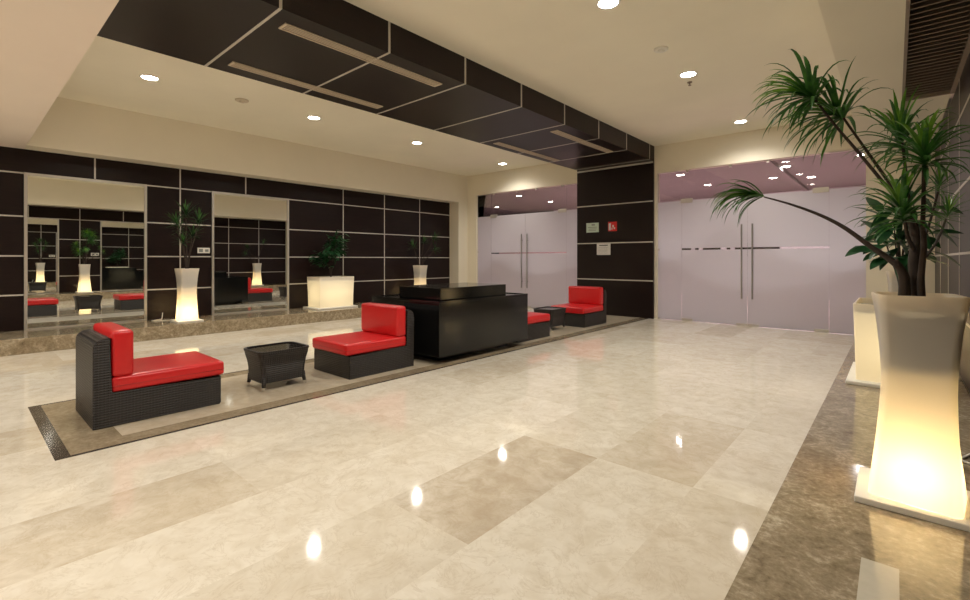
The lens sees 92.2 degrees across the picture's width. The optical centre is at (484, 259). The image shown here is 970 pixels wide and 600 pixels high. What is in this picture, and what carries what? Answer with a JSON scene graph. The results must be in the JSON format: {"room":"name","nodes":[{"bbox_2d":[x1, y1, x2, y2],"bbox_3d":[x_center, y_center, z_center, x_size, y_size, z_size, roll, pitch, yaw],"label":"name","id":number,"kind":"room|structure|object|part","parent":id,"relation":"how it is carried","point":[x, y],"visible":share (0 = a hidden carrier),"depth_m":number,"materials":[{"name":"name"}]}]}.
{"room":"lobby","nodes":[
{"label":"lobby","id":0,"kind":"room"},
{"bbox_2d":[0,0,118,148],"bbox_3d":[-4.090,-1.930,2.034,9.670,0.740,3.660,0,0,41],"label":"ceiling","id":1,"kind":"structure","parent":0,"point":[43,42],"depth_m":3.52,"materials":[{"name":"paint"}]},
{"bbox_2d":[0,146,449,331],"bbox_3d":[-4.932,-0.205,8.589,0.254,2.810,12.400,0,0,41],"label":"wall","id":2,"kind":"structure","parent":0,"point":[380,228],"depth_m":8.55,"materials":[{"name":"brown wood"}]},
{"bbox_2d":[24,172,146,329],"bbox_3d":[-6.029,-0.115,7.130,0.030,2.230,1.440,0,0,41],"label":"wall mirror","id":3,"kind":"object","parent":2,"relation":"attached to","point":[85,240],"visible":1,"depth_m":7.06,"materials":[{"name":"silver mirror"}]},
{"bbox_2d":[0,302,371,356],"bbox_3d":[-4.483,1.100,8.194,0.950,0.200,12.400,0,0,41],"label":"floor","id":4,"kind":"structure","parent":2,"relation":"attached to","point":[63,338],"depth_m":7.32,"materials":[{"name":"brown stone"}]},
{"bbox_2d":[170,268,203,322],"bbox_3d":[-4.828,0.572,7.566,0.390,0.855,0.370,0,0,41],"label":"planter","id":5,"kind":"object","parent":4,"relation":"on","point":[186,279],"visible":1,"depth_m":7.47,"materials":[{"name":"white plastic"}]},
{"bbox_2d":[165,200,207,268],"bbox_3d":[-4.812,-0.365,7.567,0.804,1.212,0.523,0,0,-37],"label":"palm plant","id":6,"kind":"object","parent":5,"relation":"on","point":[176,220],"visible":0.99,"depth_m":7.56,"materials":[{"name":"green plant"}]},
{"bbox_3d":[-4.865,-0.150,7.504,0.045,0.782,0.150,0,0,41],"label":"stem","id":7,"kind":"part","parent":6,"relation":"part of","materials":[{"name":"brown plant"}]},
{"bbox_3d":[-4.837,-0.220,7.569,0.037,0.920,0.021,0,0,25],"label":"stem","id":8,"kind":"part","parent":6,"relation":"part of","materials":[{"name":"brown plant"}]},
{"bbox_3d":[-4.772,-0.170,7.618,0.160,0.822,0.021,0,0,-43],"label":"stem","id":9,"kind":"part","parent":6,"relation":"part of","materials":[{"name":"brown plant"}]},
{"bbox_3d":[-4.828,0.987,7.566,0.390,0.026,0.370,0,0,41],"label":"plate","id":10,"kind":"part","parent":5,"relation":"part of","materials":[{"name":"white plastic"}]},
{"bbox_2d":[303,276,357,309],"bbox_3d":[-3.221,0.678,9.761,0.600,0.644,0.920,0,0,41],"label":"planter","id":11,"kind":"object","parent":4,"relation":"on","point":[324,292],"visible":1,"depth_m":9.54,"materials":[{"name":"white plastic"}]},
{"bbox_2d":[308,230,349,276],"bbox_3d":[-3.265,-0.096,9.749,0.849,1.055,0.795,0,0,-28],"label":"leafy shrub","id":12,"kind":"object","parent":11,"relation":"on","point":[334,253],"visible":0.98,"depth_m":9.69,"materials":[{"name":"green plant"}]},
{"bbox_3d":[-3.221,0.986,9.761,0.600,0.028,0.920,0,0,41],"label":"plate","id":13,"kind":"part","parent":11,"relation":"part of","materials":[{"name":"white plastic"}]},
{"bbox_2d":[413,265,426,284],"bbox_3d":[-1.612,0.572,11.608,0.390,0.855,0.370,0,0,41],"label":"planter","id":14,"kind":"object","parent":4,"relation":"on","point":[420,271],"visible":0.65,"depth_m":11.51,"materials":[{"name":"white plastic"}]},
{"bbox_2d":[408,231,440,264],"bbox_3d":[-1.520,-0.258,11.710,0.451,1.006,1.157,0,0,41],"label":"palm plant","id":15,"kind":"object","parent":14,"relation":"on","point":[424,237],"visible":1,"depth_m":11.71,"materials":[{"name":"green plant"}]},
{"bbox_2d":[197,248,209,252],"bbox_3d":[-5.002,-0.160,8.304,0.017,0.096,0.200,0,0,41],"label":"wall control","id":16,"kind":"object","parent":2,"relation":"attached to","point":[199,250],"visible":1,"depth_m":8.30,"materials":[{"name":"white plastic"}]},
{"bbox_2d":[24,97,466,202],"bbox_3d":[-3.501,-1.930,9.767,0.350,0.740,8.740,0,0,41],"label":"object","id":17,"kind":"structure","parent":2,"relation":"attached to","point":[69,127],"depth_m":8.19,"materials":[{"name":"beige paint"}]},
{"bbox_2d":[211,191,288,314],"bbox_3d":[-4.446,-0.115,8.933,0.030,2.230,1.420,0,0,41],"label":"wall mirror","id":18,"kind":"object","parent":2,"relation":"attached to","point":[250,233],"visible":1,"depth_m":8.87,"materials":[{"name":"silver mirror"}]},
{"bbox_2d":[450,202,466,282],"bbox_3d":[-0.733,-0.280,12.920,0.350,2.560,0.350,0,0,41],"label":"column","id":19,"kind":"structure","parent":2,"relation":"attached to","point":[458,210],"depth_m":12.79,"materials":[{"name":"beige paint"}]},
{"bbox_2d":[0,308,854,599],"bbox_3d":[-1.061,1.200,5.256,9.570,0.001,12.500,0,0,41],"label":"floor","id":20,"kind":"structure","parent":0,"point":[646,459],"depth_m":2.58,"materials":[{"name":"beige stone"}]},
{"bbox_2d":[28,315,648,460],"bbox_3d":[-0.191,1.215,6.648,1.540,0.030,8.940,0,0,41],"label":"floor","id":21,"kind":"structure","parent":20,"relation":"on","point":[64,431],"depth_m":3.89,"materials":[{"name":"brown stone"}]},
{"bbox_2d":[75,322,223,430],"bbox_3d":[-2.724,0.856,3.824,0.701,0.687,0.864,0,0,41],"label":"lounge chair","id":22,"kind":"object","parent":21,"relation":"on","point":[114,388],"visible":1,"depth_m":3.50,"materials":[{"name":"leather"}]},
{"bbox_2d":[93,322,133,376],"bbox_3d":[-2.895,0.684,3.629,0.696,0.343,0.155,0,0,41],"label":"cushion","id":23,"kind":"object","parent":22,"relation":"on","point":[119,339],"depth_m":3.40,"materials":[{"name":"red leather"}]},
{"bbox_2d":[111,351,223,391],"bbox_3d":[-2.691,0.907,3.861,0.698,0.135,0.763,0,0,41],"label":"seat cushion","id":24,"kind":"object","parent":22,"relation":"on","point":[161,372],"depth_m":3.69,"materials":[{"name":"red leather"}]},
{"bbox_2d":[243,341,308,391],"bbox_3d":[-2.003,1.020,4.493,0.418,0.364,0.498,0,0,41],"label":"coffee table","id":25,"kind":"object","parent":21,"relation":"on","point":[273,362],"visible":1,"depth_m":4.37,"materials":[{"name":"wicker"}]},
{"bbox_3d":[-2.013,1.124,4.250,0.041,0.095,0.052,0,0,7],"label":"leg","id":26,"kind":"part","parent":25,"relation":"part of","materials":[{"name":"wicker"}]},
{"bbox_3d":[-2.003,0.851,4.493,0.374,0.006,0.454,0,0,41],"label":"glass","id":27,"kind":"part","parent":25,"relation":"part of","materials":[{"name":"black glass"}]},
{"bbox_2d":[312,302,413,379],"bbox_3d":[-1.348,0.856,5.179,0.701,0.687,0.864,0,0,41],"label":"lounge chair","id":28,"kind":"object","parent":21,"relation":"on","point":[385,342],"visible":1,"depth_m":5.03,"materials":[{"name":"red leather"}]},
{"bbox_2d":[312,331,405,355],"bbox_3d":[-1.380,0.907,5.143,0.698,0.135,0.763,0,0,41],"label":"seat cushion","id":29,"kind":"object","parent":28,"relation":"on","point":[361,343],"depth_m":4.95,"materials":[{"name":"red leather"}]},
{"bbox_2d":[361,302,405,336],"bbox_3d":[-1.176,0.684,5.375,0.696,0.343,0.155,0,0,41],"label":"cushion","id":30,"kind":"object","parent":28,"relation":"on","point":[389,320],"depth_m":5.24,"materials":[{"name":"red leather"}]},
{"bbox_2d":[372,282,527,360],"bbox_3d":[-0.445,0.767,6.348,1.295,0.865,1.695,0,0,41],"label":"reception desk","id":31,"kind":"object","parent":21,"relation":"on","point":[451,320],"visible":0.94,"depth_m":5.72,"materials":[{"name":"black paint"}]},
{"bbox_2d":[513,312,549,342],"bbox_3d":[0.492,0.856,7.245,0.701,0.687,0.864,0,0,41],"label":"lounge chair","id":32,"kind":"object","parent":21,"relation":"on","point":[538,323],"visible":0.12,"depth_m":7.09,"materials":[{"name":"red leather"}]},
{"bbox_2d":[528,312,549,323],"bbox_3d":[0.524,0.907,7.282,0.698,0.135,0.763,0,0,41],"label":"seat cushion","id":33,"kind":"object","parent":32,"relation":"on","point":[533,317],"depth_m":7.15,"materials":[{"name":"red leather"}]},
{"bbox_2d":[533,306,565,330],"bbox_3d":[1.120,1.020,8.066,0.418,0.364,0.498,0,0,41],"label":"coffee table","id":34,"kind":"object","parent":21,"relation":"on","point":[557,314],"visible":0.65,"depth_m":7.93,"materials":[{"name":"black wicker"}]},
{"bbox_3d":[1.120,0.851,8.066,0.374,0.006,0.454,0,0,41],"label":"glass","id":35,"kind":"part","parent":34,"relation":"part of","materials":[{"name":"black glass"}]},
{"bbox_2d":[552,286,606,327],"bbox_3d":[1.751,0.856,8.740,0.701,0.687,0.864,0,0,41],"label":"lounge chair","id":36,"kind":"object","parent":21,"relation":"on","point":[586,307],"visible":0.88,"depth_m":8.67,"materials":[{"name":"red leather"}]},
{"bbox_2d":[552,303,602,313],"bbox_3d":[1.719,0.907,8.703,0.698,0.135,0.763,0,0,41],"label":"seat cushion","id":37,"kind":"object","parent":36,"relation":"on","point":[571,308],"depth_m":8.46,"materials":[{"name":"red leather"}]},
{"bbox_2d":[568,286,602,304],"bbox_3d":[1.923,0.684,8.935,0.696,0.343,0.155,0,0,41],"label":"cushion","id":38,"kind":"object","parent":36,"relation":"on","point":[590,295],"depth_m":8.85,"materials":[{"name":"red leather"}]},
{"bbox_2d":[577,146,653,318],"bbox_3d":[2.760,-0.550,10.036,1.745,3.500,0.074,0,0,41],"label":"column","id":39,"kind":"structure","parent":20,"relation":"on","point":[623,195],"depth_m":9.89,"materials":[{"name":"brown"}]},
{"bbox_2d":[586,223,598,232],"bbox_3d":[2.379,-0.705,10.334,0.300,0.210,0.010,0,0,41],"label":"wall sign","id":40,"kind":"object","parent":39,"relation":"attached to","point":[590,227],"visible":1,"depth_m":10.33,"materials":[{"name":"white"}]},
{"bbox_2d":[597,243,609,254],"bbox_3d":[2.576,-0.223,10.149,0.320,0.245,0.010,0,0,41],"label":"paper notice","id":41,"kind":"object","parent":39,"relation":"attached to","point":[602,249],"visible":1,"depth_m":10.15,"materials":[{"name":"white paper"}]},
{"bbox_2d":[608,222,616,230],"bbox_3d":[2.736,-0.710,10.020,0.200,0.200,0.010,0,0,41],"label":"fire sign","id":42,"kind":"object","parent":39,"relation":"attached to","point":[612,226],"visible":1,"depth_m":10.02,"materials":[{"name":"red plastic"}]},
{"bbox_2d":[724,340,969,599],"bbox_3d":[2.126,1.100,2.392,0.800,0.200,12.400,0,0,41],"label":"floor","id":43,"kind":"structure","parent":20,"relation":"on","point":[811,542],"depth_m":1.71,"materials":[{"name":"brown stone"}]},
{"bbox_2d":[845,298,880,387],"bbox_3d":[3.431,0.678,3.908,0.600,0.644,0.920,0,0,41],"label":"planter","id":44,"kind":"object","parent":43,"relation":"on","point":[866,368],"visible":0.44,"depth_m":3.73,"materials":[{"name":"white plastic"}]},
{"bbox_3d":[3.431,0.986,3.908,0.600,0.028,0.920,0,0,41],"label":"plate","id":45,"kind":"part","parent":44,"relation":"part of","materials":[{"name":"white plastic"}]},
{"bbox_2d":[845,191,963,281],"bbox_3d":[3.405,-0.069,3.806,0.707,1.000,0.941,0,0,41],"label":"leafy shrub","id":46,"kind":"object","parent":44,"relation":"on","point":[883,238],"visible":0.47,"depth_m":3.71,"materials":[{"name":"green plant"}]},
{"bbox_3d":[3.366,0.061,3.810,0.018,0.739,0.101,0,0,6],"label":"stem","id":47,"kind":"part","parent":46,"relation":"part of","materials":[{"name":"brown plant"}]},
{"bbox_2d":[856,557,899,599],"bbox_3d":[1.031,0.999,1.231,0.095,0.002,0.810,0,0,41],"label":"floor tile","id":48,"kind":"structure","parent":43,"relation":"on","point":[877,581],"depth_m":1.44,"materials":[{"name":"beige stone"}]},
{"bbox_2d":[886,271,897,291],"bbox_3d":[5.158,0.572,5.784,0.390,0.855,0.370,0,0,41],"label":"planter","id":49,"kind":"object","parent":43,"relation":"on","point":[891,276],"visible":0.22,"depth_m":5.74,"materials":[{"name":"white plastic"}]},
{"bbox_2d":[883,204,918,254],"bbox_3d":[5.087,-0.290,5.737,0.446,1.069,1.032,0,0,38],"label":"palm plant","id":50,"kind":"object","parent":49,"relation":"on","point":[883,204],"visible":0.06,"depth_m":5.55,"materials":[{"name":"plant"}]},
{"bbox_2d":[854,291,969,531],"bbox_3d":[1.793,0.572,1.939,0.390,0.855,0.370,0,0,41],"label":"planter","id":51,"kind":"object","parent":43,"relation":"on","point":[916,470],"visible":1,"depth_m":1.84,"materials":[{"name":"white plastic"}]},
{"bbox_2d":[707,49,969,295],"bbox_3d":[1.758,-0.372,2.205,0.948,1.149,1.007,0,0,-31],"label":"palm plant","id":52,"kind":"object","parent":51,"relation":"in","point":[911,282],"visible":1,"depth_m":2.05,"materials":[{"name":"green plant"}]},
{"bbox_3d":[1.793,0.987,1.939,0.390,0.026,0.370,0,0,41],"label":"plate","id":53,"kind":"part","parent":51,"relation":"part of","materials":[{"name":"white plastic"}]},
{"bbox_2d":[962,453,969,464],"bbox_3d":[2.304,0.983,2.171,0.130,0.031,0.705,0,0,41],"label":"power cord","id":54,"kind":"object","parent":43,"relation":"on","point":[967,455],"visible":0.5,"depth_m":2.33,"materials":[{"name":"white plastic"}]},
{"bbox_2d":[58,0,953,175],"bbox_3d":[-1.207,-2.375,5.318,10.070,0.150,12.800,0,0,41],"label":"ceiling","id":55,"kind":"structure","parent":0,"point":[604,65],"depth_m":5.68,"materials":[{"name":"paint"}]},
{"bbox_2d":[139,74,159,80],"bbox_3d":[-4.239,-2.295,5.904,0.220,0.010,0.220,0,0,41],"label":"recessed light","id":56,"kind":"object","parent":55,"relation":"in","point":[143,76],"visible":1,"depth_m":5.89,"materials":[{"name":"white plastic"}]},
{"bbox_2d":[235,98,248,102],"bbox_3d":[-3.506,-2.280,6.738,0.180,0.040,0.180,0,0,41],"label":"ceiling speaker","id":57,"kind":"object","parent":55,"relation":"attached to","point":[240,100],"visible":1,"depth_m":6.70,"materials":[{"name":"beige"}]},
{"bbox_2d":[307,116,320,119],"bbox_3d":[-2.774,-2.295,7.572,0.220,0.010,0.220,0,0,41],"label":"recessed light","id":58,"kind":"object","parent":55,"relation":"in","point":[308,117],"visible":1,"depth_m":7.55,"materials":[{"name":"white"}]},
{"bbox_2d":[97,0,652,170],"bbox_3d":[-0.096,-2.148,6.738,1.693,0.304,8.680,0,0,41],"label":"ceiling beam","id":59,"kind":"structure","parent":55,"relation":"attached to","point":[475,102],"depth_m":4.95,"materials":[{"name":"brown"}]},
{"bbox_2d":[228,61,382,108],"bbox_3d":[-1.983,-1.995,5.441,0.130,0.010,1.840,0,0,41],"label":"grille","id":60,"kind":"object","parent":59,"relation":"attached to","point":[232,64],"visible":1,"depth_m":5.30,"materials":[{"name":"beige metal"}]},
{"bbox_2d":[278,22,441,86],"bbox_3d":[-1.132,-1.995,4.667,0.130,0.010,1.820,0,0,41],"label":"grille","id":61,"kind":"object","parent":59,"relation":"attached to","point":[286,27],"visible":1,"depth_m":4.51,"materials":[{"name":"beige metal"}]},
{"bbox_2d":[493,142,559,160],"bbox_3d":[0.823,-1.995,8.713,0.130,0.010,1.920,0,0,41],"label":"grille","id":62,"kind":"object","parent":59,"relation":"attached to","point":[497,143],"visible":1,"depth_m":8.61,"materials":[{"name":"beige metal"}]},
{"bbox_2d":[550,130,612,152],"bbox_3d":[1.693,-1.995,7.961,0.130,0.010,1.900,0,0,41],"label":"grille","id":63,"kind":"object","parent":59,"relation":"attached to","point":[557,132],"visible":1,"depth_m":7.84,"materials":[{"name":"beige metal"}]},
{"bbox_2d":[596,0,620,9],"bbox_3d":[1.103,-2.295,4.182,0.220,0.010,0.220,0,0,41],"label":"recessed light","id":64,"kind":"object","parent":55,"relation":"in","point":[603,4],"visible":1,"depth_m":4.20,"materials":[{"name":"white"}]},
{"bbox_2d":[654,46,667,52],"bbox_3d":[1.922,-2.280,5.099,0.150,0.040,0.150,0,0,41],"label":"smoke detector","id":65,"kind":"object","parent":55,"relation":"attached to","point":[660,49],"visible":1,"depth_m":5.07,"materials":[{"name":"white plastic"}]},
{"bbox_2d":[679,71,697,77],"bbox_3d":[2.521,-2.295,5.797,0.220,0.010,0.220,0,0,41],"label":"recessed light","id":66,"kind":"object","parent":55,"relation":"in","point":[687,74],"visible":1,"depth_m":5.79,"materials":[{"name":"white"}]},
{"bbox_2d":[733,120,747,123],"bbox_3d":[4.263,-2.295,7.781,0.220,0.010,0.220,0,0,41],"label":"recessed light","id":67,"kind":"object","parent":55,"relation":"in","point":[737,121],"visible":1,"depth_m":7.77,"materials":[{"name":"white"}]},
{"bbox_2d":[486,150,865,215],"bbox_3d":[3.874,-2.150,14.264,19.000,0.100,7.450,0,0,41],"label":"ceiling","id":68,"kind":"structure","parent":0,"point":[835,171],"depth_m":12.73,"materials":[{"name":"pink paint"}]},
{"bbox_2d":[764,160,809,190],"bbox_3d":[7.279,-2.060,11.308,0.120,0.080,7.400,0,0,41],"label":"beam","id":69,"kind":"structure","parent":68,"relation":"attached to","point":[775,166],"depth_m":11.23,"materials":[{"name":"pink paint"}]},
{"bbox_2d":[467,98,952,318],"bbox_3d":[3.009,-0.550,9.967,9.870,3.500,0.150,0,0,41],"label":"wall","id":70,"kind":"structure","parent":0,"point":[752,146],"depth_m":8.87,"materials":[{"name":"beige paint"}]},
{"bbox_2d":[478,194,490,283],"bbox_3d":[-0.011,-0.275,12.598,0.477,2.950,0.040,0,0,41],"label":"window","id":71,"kind":"structure","parent":70,"relation":"in","point":[484,223],"depth_m":12.61,"materials":[{"name":"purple glass"}]},
{"bbox_3d":[-0.011,-0.281,12.598,0.477,2.938,0.012,0,0,41],"label":"glass pane","id":72,"kind":"part","parent":71,"relation":"part of","materials":[{"name":"black glass"}]},
{"bbox_2d":[490,214,524,292],"bbox_3d":[0.567,0.004,12.059,1.137,2.387,0.089,0,0,41],"label":"door","id":73,"kind":"structure","parent":70,"relation":"in","point":[507,231],"depth_m":12.05,"materials":[{"name":"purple glass"}]},
{"bbox_3d":[0.921,0.035,11.730,0.028,1.350,0.063,0,0,41],"label":"handle","id":74,"kind":"part","parent":73,"relation":"part of","materials":[{"name":"silver metal"}]},
{"bbox_2d":[491,185,563,214],"bbox_3d":[1.037,-1.456,11.678,2.304,0.588,0.040,0,0,41],"label":"window","id":75,"kind":"structure","parent":70,"relation":"in","point":[559,185],"depth_m":12.35,"materials":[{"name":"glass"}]},
{"bbox_2d":[525,209,565,307],"bbox_3d":[1.442,0.004,11.290,1.187,2.387,0.089,0,0,41],"label":"door","id":76,"kind":"structure","parent":70,"relation":"in","point":[545,273],"depth_m":11.29,"materials":[{"name":"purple glass"}]},
{"bbox_3d":[1.051,0.035,11.616,0.028,1.350,0.063,0,0,41],"label":"handle","id":77,"kind":"part","parent":76,"relation":"part of","materials":[{"name":"silver metal"}]},
{"bbox_2d":[566,183,576,302],"bbox_3d":[2.037,-0.275,10.800,0.347,2.950,0.040,0,0,41],"label":"window","id":78,"kind":"structure","parent":70,"relation":"in","point":[571,215],"depth_m":10.82,"materials":[{"name":"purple glass"}]},
{"bbox_2d":[658,170,681,319],"bbox_3d":[3.697,-0.275,9.342,0.467,2.950,0.040,0,0,41],"label":"window","id":79,"kind":"structure","parent":70,"relation":"in","point":[669,213],"depth_m":9.33,"materials":[{"name":"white glass"}]},
{"bbox_2d":[681,197,746,325],"bbox_3d":[4.283,0.004,8.796,1.167,2.387,0.089,0,0,41],"label":"door","id":80,"kind":"structure","parent":70,"relation":"in","point":[714,282],"depth_m":8.80,"materials":[{"name":"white glass"}]},
{"bbox_3d":[4.649,0.035,8.457,0.028,1.350,0.063,0,0,41],"label":"handle","id":81,"kind":"part","parent":80,"relation":"part of","materials":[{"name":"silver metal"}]},
{"bbox_2d":[682,153,821,199],"bbox_3d":[4.753,-1.456,8.415,2.334,0.588,0.040,0,0,41],"label":"window","id":82,"kind":"structure","parent":70,"relation":"in","point":[767,161],"depth_m":8.26,"materials":[{"name":"clear glass"}]},
{"bbox_2d":[747,187,828,332],"bbox_3d":[5.169,0.004,8.018,1.187,2.387,0.089,0,0,41],"label":"door","id":83,"kind":"structure","parent":70,"relation":"in","point":[788,288],"depth_m":8.00,"materials":[{"name":"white glass"}]},
{"bbox_3d":[4.779,0.035,8.343,0.028,1.350,0.063,0,0,41],"label":"handle","id":84,"kind":"part","parent":83,"relation":"part of","materials":[{"name":"silver metal"}]},
{"bbox_2d":[829,149,865,333],"bbox_3d":[5.809,-0.275,7.488,0.467,2.950,0.040,0,0,41],"label":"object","id":85,"kind":"structure","parent":70,"relation":"in","point":[847,275],"depth_m":7.50,"materials":[{"name":"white glass"}]},
{"bbox_2d":[818,0,905,158],"bbox_3d":[3.206,-1.930,3.879,0.400,0.740,8.740,0,0,41],"label":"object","id":86,"kind":"structure","parent":70,"relation":"attached to","point":[872,31],"depth_m":3.49,"materials":[{"name":"beige paint"}]},
{"bbox_2d":[904,150,934,292],"bbox_3d":[6.282,-0.280,6.761,0.320,2.560,0.350,0,0,41],"label":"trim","id":87,"kind":"structure","parent":70,"relation":"attached to","point":[930,266],"depth_m":6.57,"materials":[{"name":"beige paint"}]},
{"bbox_2d":[903,94,950,146],"bbox_3d":[5.323,-1.755,5.707,0.370,0.190,3.200,0,0,41],"label":"trim","id":88,"kind":"structure","parent":70,"relation":"attached to","point":[936,102],"depth_m":5.10,"materials":[{"name":"beige paint"}]},
{"bbox_2d":[554,185,865,295],"bbox_3d":[8.243,-0.450,15.452,14.000,3.300,0.100,0,0,41],"label":"door frame","id":89,"kind":"structure","parent":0,"point":[800,247],"depth_m":14.67,"materials":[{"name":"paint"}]},
{"bbox_2d":[499,252,565,253],"bbox_3d":[2.557,-0.325,20.344,5.000,0.450,0.050,0,0,41],"label":"wall strip","id":90,"kind":"object","parent":89,"relation":"attached to","point":[510,252],"visible":0.14,"depth_m":20.94,"materials":[{"name":"grey metal"}]},
{"bbox_2d":[682,242,779,255],"bbox_3d":[7.930,-0.325,15.626,3.300,0.450,0.050,0,0,41],"label":"wall panel","id":91,"kind":"object","parent":89,"relation":"attached to","point":[747,247],"visible":0.06,"depth_m":15.18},
{"bbox_2d":[661,296,853,334],"bbox_3d":[3.874,1.250,14.264,19.000,0.100,7.450,0,0,41],"label":"floor","id":92,"kind":"structure","parent":0,"point":[747,296],"depth_m":8.93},
{"bbox_2d":[935,52,969,393],"bbox_3d":[2.519,-0.205,2.046,0.254,2.810,12.400,0,0,41],"label":"wall","id":93,"kind":"structure","parent":0,"point":[955,279],"depth_m":4.03,"materials":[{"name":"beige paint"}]},
{"bbox_2d":[902,0,969,100],"bbox_3d":[2.440,-1.705,2.422,0.370,0.290,5.540,0,0,41],"label":"louvres","id":94,"kind":"object","parent":93,"relation":"attached to","point":[937,32],"visible":0.95,"depth_m":3.46,"materials":[{"name":"brown"}]}
]}

